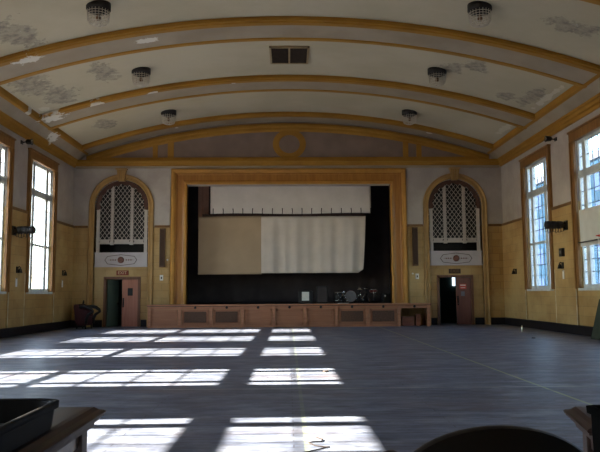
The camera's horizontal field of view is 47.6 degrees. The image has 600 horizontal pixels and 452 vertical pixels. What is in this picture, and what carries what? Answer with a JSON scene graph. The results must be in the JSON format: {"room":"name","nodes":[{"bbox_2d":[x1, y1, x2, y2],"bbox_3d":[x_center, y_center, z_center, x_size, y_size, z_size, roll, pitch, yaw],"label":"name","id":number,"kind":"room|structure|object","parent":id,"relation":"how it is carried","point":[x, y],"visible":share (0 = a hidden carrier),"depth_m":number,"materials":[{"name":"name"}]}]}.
{"room":"auditorium","nodes":[
{"label":"auditorium","id":0,"kind":"room"},
{"bbox_2d":[0,124,73,328],"bbox_3d":[-9.809,-0.719,13.924,0.310,9.500,32.500,0,-6,-1],"label":"wall","id":1,"kind":"structure","parent":0,"point":[38,308],"depth_m":25.33,"materials":[{"name":"yellow paint"}]},
{"bbox_2d":[0,130,15,293],"bbox_3d":[-9.903,-0.500,21.590,0.390,5.300,3.060,0,-6,-1],"label":"window","id":2,"kind":"structure","parent":1,"relation":"in","point":[6,140],"depth_m":22.82,"materials":[{"name":"brown wood"}]},
{"bbox_2d":[16,266,22,272],"bbox_3d":[-9.711,1.504,23.555,0.205,0.238,0.167,0,-6,-1],"label":"bell","id":3,"kind":"object","parent":1,"relation":"attached to","point":[19,270],"visible":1,"depth_m":23.50,"materials":[{"name":"metal"}]},
{"bbox_2d":[12,226,35,237],"bbox_3d":[-9.458,0.213,23.285,0.727,0.428,0.280,0,-6,-1],"label":"wall heater","id":4,"kind":"object","parent":1,"relation":"attached to","point":[18,230],"visible":1,"depth_m":23.19,"materials":[{"name":"black paint"}]},
{"bbox_2d":[20,139,32,144],"bbox_3d":[-9.699,-2.990,24.152,0.390,0.236,0.240,0,-6,-1],"label":"floodlight","id":5,"kind":"object","parent":1,"relation":"attached to","point":[28,141],"visible":1,"depth_m":24.09,"materials":[{"name":"metal"}]},
{"bbox_2d":[0,320,71,338],"bbox_3d":[-9.644,2.659,13.591,0.080,0.310,31.900,0,-6,-1],"label":"baseboard","id":6,"kind":"structure","parent":1,"relation":"attached to","point":[29,329],"depth_m":25.00,"materials":[{"name":"black wood"}]},
{"bbox_2d":[25,148,59,293],"bbox_3d":[-9.979,-0.060,26.017,0.390,5.300,3.060,0,-6,-1],"label":"window","id":7,"kind":"structure","parent":1,"relation":"in","point":[33,155],"depth_m":26.48,"materials":[{"name":"brown wood"}]},
{"bbox_2d":[0,86,87,167],"bbox_3d":[-9.413,-4.581,14.315,0.650,0.860,31.900,0,-6,-1],"label":"trim","id":8,"kind":"structure","parent":1,"relation":"attached to","point":[16,116],"depth_m":24.67,"materials":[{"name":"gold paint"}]},
{"bbox_2d":[13,201,570,227],"bbox_3d":[-0.211,-1.576,14.179,18.940,0.100,31.910,0,-6,-1],"label":"trim","id":9,"kind":"structure","parent":1,"relation":"attached to","point":[567,203],"depth_m":29.17,"materials":[{"name":"brown wood"}]},
{"bbox_2d":[7,269,577,327],"bbox_3d":[-0.190,1.518,13.766,18.910,1.900,27.520,0,-6,-1],"label":"trim","id":10,"kind":"structure","parent":1,"relation":"attached to","point":[554,269],"depth_m":24.14,"materials":[{"name":"paint"}]},
{"bbox_2d":[106,279,121,324],"bbox_3d":[-7.808,3.315,31.096,2.200,2.640,2.400,0,-6,-1],"label":"wall","id":11,"kind":"structure","parent":0,"point":[120,280],"depth_m":32.14,"materials":[{"name":"black paint"}]},
{"bbox_2d":[96,182,147,252],"bbox_3d":[-7.878,-0.187,30.790,2.760,4.250,1.100,0,-6,-1],"label":"wall","id":12,"kind":"structure","parent":0,"point":[104,248],"depth_m":31.24,"materials":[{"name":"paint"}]},
{"bbox_2d":[71,121,504,326],"bbox_3d":[-0.487,-0.363,30.230,19.520,9.500,0.300,0,-6,-1],"label":"wall","id":13,"kind":"structure","parent":0,"point":[489,179],"depth_m":30.05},
{"bbox_2d":[86,168,153,326],"bbox_3d":[-7.856,0.935,29.839,2.840,6.930,0.570,0,-6,-1],"label":"trim","id":14,"kind":"structure","parent":13,"relation":"attached to","point":[121,176],"depth_m":29.86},
{"bbox_2d":[94,181,147,266],"bbox_3d":[-7.864,-0.102,30.020,2.320,3.830,0.195,0,-6,-1],"label":"air vent","id":15,"kind":"object","parent":13,"relation":"in","point":[107,259],"visible":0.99,"depth_m":30.02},
{"bbox_2d":[103,277,140,326],"bbox_3d":[-7.789,3.342,30.052,1.600,2.180,0.833,0,-6,-1],"label":"door","id":16,"kind":"structure","parent":13,"relation":"in","point":[130,286],"depth_m":29.77,"materials":[{"name":"brown wood"}]},
{"bbox_2d":[116,270,128,274],"bbox_3d":[-7.781,2.056,29.801,0.520,0.210,0.067,0,-6,-1],"label":"exit sign","id":17,"kind":"object","parent":13,"relation":"attached to","point":[124,272],"visible":1,"depth_m":29.77,"materials":[{"name":"red plastic"}]},
{"bbox_2d":[153,168,170,304],"bbox_3d":[-6.057,0.740,29.862,0.680,6.700,0.045,0,-6,-1],"label":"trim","id":18,"kind":"structure","parent":13,"relation":"attached to","point":[162,175],"depth_m":29.89,"materials":[{"name":"yellow paint"}]},
{"bbox_2d":[159,228,165,266],"bbox_3d":[-6.024,0.950,29.754,0.240,1.700,0.128,0,-6,-1],"label":"speaker","id":19,"kind":"object","parent":13,"relation":"attached to","point":[162,230],"visible":1,"depth_m":29.69},
{"bbox_2d":[76,159,498,168],"bbox_3d":[-0.497,-2.779,30.189,18.800,0.400,0.260,0,-6,-1],"label":"trim","id":20,"kind":"structure","parent":13,"relation":"attached to","point":[210,163],"depth_m":30.16,"materials":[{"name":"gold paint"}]},
{"bbox_2d":[86,122,489,159],"bbox_3d":[-0.506,-3.787,30.407,18.000,1.750,0.001,0,-6,-1],"label":"trim","id":21,"kind":"structure","parent":13,"relation":"attached to","point":[260,144],"depth_m":30.39,"materials":[{"name":"paint"}]},
{"bbox_2d":[87,123,488,159],"bbox_3d":[-0.504,-3.762,30.352,17.875,1.690,0.130,0,-6,-1],"label":"trim","id":22,"kind":"structure","parent":13,"relation":"attached to","point":[284,129],"depth_m":30.36,"materials":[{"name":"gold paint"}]},
{"bbox_2d":[82,112,493,153],"bbox_3d":[-0.498,-4.038,29.902,18.417,1.769,1.080,0,-6,-1],"label":"trim","id":23,"kind":"structure","parent":13,"relation":"attached to","point":[118,139],"depth_m":29.57,"materials":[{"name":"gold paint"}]},
{"bbox_2d":[71,317,504,326],"bbox_3d":[-0.457,4.203,29.656,18.840,0.300,0.200,0,-6,-1],"label":"baseboard","id":24,"kind":"structure","parent":13,"relation":"attached to","point":[494,321],"depth_m":29.71,"materials":[{"name":"black wood"}]},
{"bbox_2d":[170,168,408,304],"bbox_3d":[-0.481,0.436,30.080,10.400,5.980,0.480,0,-6,-1],"label":"trim","id":25,"kind":"structure","parent":13,"relation":"attached to","point":[396,177],"depth_m":30.11,"materials":[{"name":"brown wood"}]},
{"bbox_2d":[406,168,424,317],"bbox_3d":[5.101,0.692,30.058,0.680,6.700,0.045,0,-6,-1],"label":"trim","id":26,"kind":"structure","parent":13,"relation":"attached to","point":[413,175],"depth_m":30.06,"materials":[{"name":"yellow paint"}]},
{"bbox_2d":[412,227,418,265],"bbox_3d":[5.074,0.902,29.949,0.240,1.700,0.128,0,-6,-1],"label":"speaker","id":27,"kind":"object","parent":13,"relation":"attached to","point":[414,229],"visible":1,"depth_m":29.90},
{"bbox_2d":[449,269,460,272],"bbox_3d":[6.837,1.992,30.058,0.520,0.210,0.067,0,-6,-1],"label":"exit sign","id":28,"kind":"object","parent":13,"relation":"attached to","point":[450,270],"visible":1,"depth_m":30.03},
{"bbox_2d":[429,180,482,264],"bbox_3d":[6.894,-0.167,30.279,2.320,3.830,0.195,0,-6,-1],"label":"air vent","id":29,"kind":"object","parent":13,"relation":"in","point":[436,257],"visible":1,"depth_m":30.28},
{"bbox_2d":[437,275,474,324],"bbox_3d":[6.848,3.282,30.344,1.600,2.180,0.903,0,-6,-1],"label":"door","id":30,"kind":"structure","parent":13,"relation":"in","point":[464,286],"depth_m":29.98,"materials":[{"name":"brown wood"}]},
{"bbox_2d":[423,167,490,324],"bbox_3d":[6.901,0.870,30.098,2.840,6.930,0.570,0,-6,-1],"label":"trim","id":31,"kind":"structure","parent":13,"relation":"attached to","point":[454,175],"depth_m":30.09,"materials":[{"name":"beige wood"}]},
{"bbox_2d":[0,323,599,451],"bbox_3d":[-0.196,2.941,14.429,19.600,0.200,33.900,0,-6,-1],"label":"floor","id":32,"kind":"structure","parent":0,"point":[384,388],"depth_m":10.77,"materials":[{"name":"grey wood"}]},
{"bbox_2d":[11,407,105,451],"bbox_3d":[-1.792,1.322,2.984,1.420,0.780,1.660,0,-6,-1],"label":"table","id":33,"kind":"object","parent":32,"relation":"on","point":[70,425],"visible":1,"depth_m":3.40,"materials":[{"name":"brown wood"}]},
{"bbox_2d":[0,398,58,451],"bbox_3d":[-1.721,0.849,2.806,1.188,0.126,0.938,0,-6,-1],"label":"tub","id":34,"kind":"object","parent":33,"relation":"on","point":[22,420],"visible":1,"depth_m":3.00,"materials":[{"name":"black plastic"}]},
{"bbox_2d":[74,300,100,328],"bbox_3d":[-8.889,3.687,28.386,0.898,1.183,0.900,-1,-6,6],"label":"cart","id":35,"kind":"object","parent":32,"relation":"on","point":[83,313],"visible":1,"depth_m":28.06,"materials":[{"name":"red fabric"}]},
{"bbox_2d":[146,302,430,327],"bbox_3d":[-0.499,4.102,32.002,11.960,0.965,7.090,0,-6,-1],"label":"stage","id":36,"kind":"object","parent":32,"relation":"on","point":[279,314],"visible":1,"depth_m":28.56,"materials":[{"name":"brown wood"}]},
{"bbox_2d":[184,312,205,322],"bbox_3d":[-4.393,3.821,28.506,0.918,0.452,0.043,0,-6,-1],"label":"grille","id":37,"kind":"object","parent":36,"relation":"attached to","point":[189,317],"depth_m":28.49,"materials":[{"name":"brown wood"}]},
{"bbox_2d":[216,311,237,321],"bbox_3d":[-3.075,3.816,28.529,0.918,0.452,0.043,0,-6,-1],"label":"grille","id":38,"kind":"object","parent":36,"relation":"attached to","point":[221,316],"depth_m":28.51,"materials":[{"name":"brown wood"}]},
{"bbox_2d":[187,186,390,302],"bbox_3d":[-0.536,0.203,33.136,11.801,7.000,0.118,0,-6,-1],"label":"drape","id":39,"kind":"object","parent":36,"relation":"on","point":[375,274],"visible":0.22,"depth_m":32.91,"materials":[{"name":"black fabric"}]},
{"bbox_2d":[299,289,312,302],"bbox_3d":[0.248,3.123,30.195,0.600,0.615,0.406,-1,-6,5],"label":"amplifier","id":40,"kind":"object","parent":36,"relation":"on","point":[304,296],"visible":0.99,"depth_m":30.03,"materials":[{"name":"black paint"}]},
{"bbox_2d":[316,286,327,302],"bbox_3d":[0.977,3.057,30.260,0.480,0.750,0.415,0,-6,-1],"label":"speaker","id":41,"kind":"object","parent":36,"relation":"on","point":[321,291],"visible":0.86,"depth_m":30.06,"materials":[{"name":"black paint"}]},
{"bbox_2d":[318,287,326,301],"bbox_3d":[0.981,3.037,30.062,0.400,0.650,0.017,0,-6,-1],"label":"speaker grille","id":42,"kind":"object","parent":41,"relation":"attached to","point":[322,291],"depth_m":30.06,"materials":[{"name":"grey fabric"}]},
{"bbox_2d":[334,292,343,302],"bbox_3d":[1.728,3.179,30.257,0.438,0.478,0.460,0,-6,-1],"label":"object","id":43,"kind":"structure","parent":36,"relation":"on","point":[337,295],"depth_m":30.10,"materials":[{"name":"black paint"}]},
{"bbox_2d":[343,290,358,302],"bbox_3d":[2.271,3.164,30.651,0.699,0.589,0.460,0,-6,-1],"label":"bass drum","id":44,"kind":"object","parent":36,"relation":"on","point":[351,295],"visible":0.93,"depth_m":30.47,"materials":[{"name":"black paint"}]},
{"bbox_2d":[341,311,362,321],"bbox_3d":[2.195,3.792,28.621,0.918,0.452,0.043,0,-6,-1],"label":"grille","id":45,"kind":"object","parent":36,"relation":"attached to","point":[346,316],"depth_m":28.61,"materials":[{"name":"brown wood"}]},
{"bbox_2d":[354,288,364,302],"bbox_3d":[2.637,3.075,30.072,0.488,0.644,0.503,0,-6,-1],"label":"cymbal stand","id":46,"kind":"object","parent":36,"relation":"on","point":[360,289],"visible":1,"depth_m":30.08,"materials":[{"name":"silver metal"}]},
{"bbox_2d":[369,289,376,302],"bbox_3d":[3.276,3.122,30.341,0.376,0.586,0.394,0,-6,-1],"label":"snare drum","id":47,"kind":"object","parent":36,"relation":"on","point":[371,290],"visible":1,"depth_m":30.25,"materials":[{"name":"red metal"}]},
{"bbox_2d":[372,310,393,320],"bbox_3d":[3.513,3.787,28.645,0.918,0.452,0.043,0,-6,-1],"label":"grille","id":48,"kind":"object","parent":36,"relation":"attached to","point":[377,315],"depth_m":28.63,"materials":[{"name":"brown wood"}]},
{"bbox_2d":[381,293,390,302],"bbox_3d":[3.926,3.223,30.444,0.500,0.420,0.435,0,-6,-6],"label":"equipment case","id":49,"kind":"object","parent":36,"relation":"on","point":[386,297],"visible":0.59,"depth_m":30.25,"materials":[{"name":"black paint"}]},
{"bbox_2d":[305,436,329,451],"bbox_3d":[0.177,2.022,6.286,0.223,0.010,0.673,-1,-6,8],"label":"scrap","id":50,"kind":"object","parent":32,"relation":"on","point":[324,447],"visible":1,"depth_m":6.23,"materials":[{"name":"white paper"}]},
{"bbox_2d":[401,316,413,325],"bbox_3d":[4.574,4.059,29.023,0.500,0.400,0.400,0,-6,-4],"label":"crate","id":51,"kind":"object","parent":32,"relation":"on","point":[405,320],"visible":0.88,"depth_m":28.83,"materials":[{"name":"brown wood"}]},
{"bbox_2d":[415,314,420,325],"bbox_3d":[5.033,4.009,29.056,0.200,0.500,0.400,-1,-6,2],"label":"crate","id":52,"kind":"object","parent":32,"relation":"on","point":[417,316],"visible":1,"depth_m":28.86,"materials":[{"name":"brown wood"}]},
{"bbox_2d":[414,425,582,451],"bbox_3d":[0.590,1.063,1.705,0.620,1.016,0.582,0,-6,-1],"label":"desk chair","id":53,"kind":"object","parent":32,"relation":"on","point":[492,438],"visible":1,"depth_m":1.96,"materials":[{"name":"black plastic"}]},
{"bbox_2d":[563,406,592,451],"bbox_3d":[2.002,1.336,3.355,1.200,0.780,0.580,-1,-6,10],"label":"table","id":54,"kind":"object","parent":32,"relation":"on","point":[579,415],"visible":0.7,"depth_m":3.55,"materials":[{"name":"brown wood"}]},
{"bbox_2d":[586,405,599,451],"bbox_3d":[1.520,1.209,2.755,0.593,0.919,0.258,0,-6,-1],"label":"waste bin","id":55,"kind":"object","parent":32,"relation":"on","point":[594,410],"visible":1,"depth_m":2.84,"materials":[{"name":"black plastic"}]},
{"bbox_2d":[591,299,599,339],"bbox_3d":[8.906,2.724,19.792,0.415,1.180,1.220,0,-6,-1],"label":"mat","id":56,"kind":"object","parent":32,"relation":"on","point":[596,328],"visible":1,"depth_m":20.17,"materials":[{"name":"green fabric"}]},
{"bbox_2d":[0,0,599,144],"bbox_3d":[-0.235,-5.628,14.576,19.500,1.916,32.500,0,-6,-1],"label":"ceiling","id":57,"kind":"structure","parent":0,"point":[571,28],"depth_m":21.80,"materials":[{"name":"paint"}]},
{"bbox_2d":[86,0,110,26],"bbox_3d":[-5.187,-5.489,17.492,0.620,0.688,0.620,0,-6,-1],"label":"light","id":58,"kind":"object","parent":57,"relation":"hanging from","point":[96,7],"visible":1,"depth_m":17.34,"materials":[{"name":"glass"}]},
{"bbox_2d":[132,67,150,86],"bbox_3d":[-5.274,-4.984,22.567,0.620,0.688,0.620,0,-6,-1],"label":"light","id":59,"kind":"object","parent":57,"relation":"hanging from","point":[143,73],"visible":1,"depth_m":22.41,"materials":[{"name":"glass"}]},
{"bbox_2d":[161,109,175,124],"bbox_3d":[-5.362,-4.470,27.741,0.620,0.688,0.620,0,-6,-1],"label":"light","id":60,"kind":"object","parent":57,"relation":"hanging from","point":[170,113],"visible":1,"depth_m":27.55,"materials":[{"name":"glass"}]},
{"bbox_2d":[39,75,537,129],"bbox_3d":[-0.416,-4.513,25.126,18.417,1.769,1.480,0,-6,-1],"label":"ceiling beam","id":61,"kind":"structure","parent":57,"relation":"attached to","point":[63,116],"depth_m":24.90,"materials":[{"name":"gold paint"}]},
{"bbox_2d":[269,46,308,63],"bbox_3d":[-0.353,-5.640,22.415,1.280,0.090,1.560,0,-6,-1],"label":"ceiling vent","id":62,"kind":"object","parent":57,"relation":"in","point":[278,54],"visible":1,"depth_m":22.29,"materials":[{"name":"brown metal"}]},
{"bbox_2d":[0,16,599,88],"bbox_3d":[-0.327,-5.027,19.952,18.417,1.769,1.480,0,-6,-1],"label":"ceiling beam","id":63,"kind":"structure","parent":57,"relation":"attached to","point":[46,58],"depth_m":19.78,"materials":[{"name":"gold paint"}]},
{"bbox_2d":[402,109,416,124],"bbox_3d":[4.496,-4.502,27.913,0.620,0.688,0.620,0,-6,-1],"label":"light","id":64,"kind":"object","parent":57,"relation":"hanging from","point":[406,113],"visible":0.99,"depth_m":27.74,"materials":[{"name":"glass"}]},
{"bbox_2d":[427,67,446,86],"bbox_3d":[4.585,-5.017,22.739,0.620,0.688,0.620,0,-6,-1],"label":"light","id":65,"kind":"object","parent":57,"relation":"hanging from","point":[438,73],"visible":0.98,"depth_m":22.57,"materials":[{"name":"glass"}]},
{"bbox_2d":[467,1,491,27],"bbox_3d":[4.671,-5.521,17.665,0.620,0.688,0.620,0,-6,-1],"label":"light","id":66,"kind":"object","parent":57,"relation":"hanging from","point":[474,8],"visible":0.98,"depth_m":17.51,"materials":[{"name":"glass"}]},
{"bbox_2d":[580,0,599,4],"bbox_3d":[-0.245,-5.502,15.176,18.417,1.769,1.480,0,-6,-1],"label":"trim","id":67,"kind":"structure","parent":57,"relation":"attached to","point":[597,2],"depth_m":15.90,"materials":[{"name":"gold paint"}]},
{"bbox_2d":[439,277,466,322],"bbox_3d":[6.830,3.252,31.353,2.200,2.640,2.400,0,-6,-1],"label":"wall","id":68,"kind":"structure","parent":0,"point":[447,291],"depth_m":32.43,"materials":[{"name":"black paint"}]},
{"bbox_2d":[429,182,480,250],"bbox_3d":[6.880,-0.251,31.049,2.760,4.250,1.100,0,-6,-1],"label":"wall","id":69,"kind":"structure","parent":0,"point":[450,246],"depth_m":31.50,"materials":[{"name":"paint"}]},
{"bbox_2d":[501,108,599,326],"bbox_3d":[9.398,-0.802,14.261,0.310,9.500,32.500,0,-6,-1],"label":"wall","id":70,"kind":"structure","parent":0,"point":[541,305],"depth_m":24.43,"materials":[{"name":"yellow paint"}]},
{"bbox_2d":[519,144,554,290],"bbox_3d":[9.155,-0.183,25.955,0.390,5.300,3.060,0,-6,-1],"label":"window","id":71,"kind":"structure","parent":70,"relation":"in","point":[544,151],"depth_m":26.40,"materials":[{"name":"brown wood"}]},
{"bbox_2d":[487,74,599,166],"bbox_3d":[8.954,-4.662,14.637,0.650,0.860,31.900,0,-6,-1],"label":"trim","id":72,"kind":"structure","parent":70,"relation":"attached to","point":[576,102],"depth_m":23.68,"materials":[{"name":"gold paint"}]},
{"bbox_2d":[505,317,592,336],"bbox_3d":[9.273,2.577,13.924,0.080,0.310,31.900,0,-6,-1],"label":"baseboard","id":73,"kind":"structure","parent":70,"relation":"attached to","point":[543,325],"depth_m":24.39,"materials":[{"name":"black wood"}]},
{"bbox_2d":[544,135,556,141],"bbox_3d":[8.913,-3.101,24.180,0.390,0.236,0.240,0,-6,-1],"label":"floodlight","id":74,"kind":"object","parent":70,"relation":"attached to","point":[546,138],"visible":1,"depth_m":24.11,"materials":[{"name":"metal"}]},
{"bbox_2d":[544,220,567,232],"bbox_3d":[8.732,0.034,23.212,0.727,0.428,0.280,0,-6,-1],"label":"wall heater","id":75,"kind":"object","parent":70,"relation":"attached to","point":[550,225],"visible":1,"depth_m":23.11,"materials":[{"name":"black paint"}]},
{"bbox_2d":[557,262,563,268],"bbox_3d":[8.988,1.353,23.488,0.205,0.238,0.167,0,-6,-1],"label":"bell","id":76,"kind":"object","parent":70,"relation":"attached to","point":[562,263],"visible":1,"depth_m":23.44,"materials":[{"name":"metal"}]},
{"bbox_2d":[559,248,564,256],"bbox_3d":[9.039,0.909,23.483,0.118,0.280,0.260,0,-6,-1],"label":"control box","id":77,"kind":"object","parent":70,"relation":"attached to","point":[561,250],"visible":1,"depth_m":23.38,"materials":[{"name":"black paint"}]},
{"bbox_2d":[567,114,599,290],"bbox_3d":[9.237,-0.657,21.179,0.390,5.300,3.060,0,-6,-1],"label":"window","id":78,"kind":"structure","parent":70,"relation":"in","point":[589,217],"depth_m":21.97,"materials":[{"name":"brown wood"}]},
{"bbox_2d":[578,235,599,245],"bbox_3d":[8.801,0.108,20.352,0.658,1.302,3.520,0,-6,-1],"label":"basketball hoop","id":79,"kind":"object","parent":70,"relation":"attached to","point":[598,236],"visible":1,"depth_m":20.83,"materials":[{"name":"metal"}]},
{"bbox_3d":[-0.543,-0.350,33.394,14.000,8.300,6.000,0,-6,-1],"label":"wall","id":80,"kind":"structure","parent":0,"visible":0},
{"bbox_2d":[198,186,208,216],"bbox_3d":[-4.468,-2.163,31.595,0.502,4.600,0.080,0,-6,-4],"label":"stage curtain","id":81,"kind":"object","parent":80,"relation":"hanging from","point":[203,191],"visible":0.22,"depth_m":31.50,"materials":[{"name":"brown fabric"}]},
{"bbox_2d":[202,186,363,216],"bbox_3d":[-0.765,-2.443,31.276,7.400,4.130,0.060,0,-6,-1],"label":"batten","id":82,"kind":"object","parent":80,"relation":"hanging from","point":[203,215],"visible":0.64,"depth_m":31.05,"materials":[{"name":"metal"}]},
{"bbox_2d":[198,216,365,274],"bbox_3d":[-0.803,0.853,30.866,7.620,2.650,0.206,0,-6,-1],"label":"curtain","id":83,"kind":"object","parent":82,"relation":"hanging from","point":[226,244],"visible":1,"depth_m":30.87,"materials":[{"name":"beige fabric"}]},
{"bbox_2d":[210,186,370,214],"bbox_3d":[-0.403,-1.414,30.824,7.400,1.852,0.088,0,-6,-1],"label":"valance curtain","id":84,"kind":"object","parent":80,"relation":"hanging from","point":[262,200],"visible":0.73,"depth_m":30.81,"materials":[{"name":"white fabric"}]},
{"label":"outside","id":85,"kind":"structure","parent":0,"visible":0},
{"bbox_3d":[-0.792,7.481,49.497,280.000,0.300,220.000,0,-6,-1],"label":"ground","id":86,"kind":"structure","parent":85,"visible":0},
{"bbox_2d":[536,150,599,285],"bbox_3d":[38.892,-0.167,66.012,12.600,17.700,100.600,0,-6,-1],"label":"building","id":87,"kind":"structure","parent":86,"relation":"on","point":[595,154],"depth_m":89.95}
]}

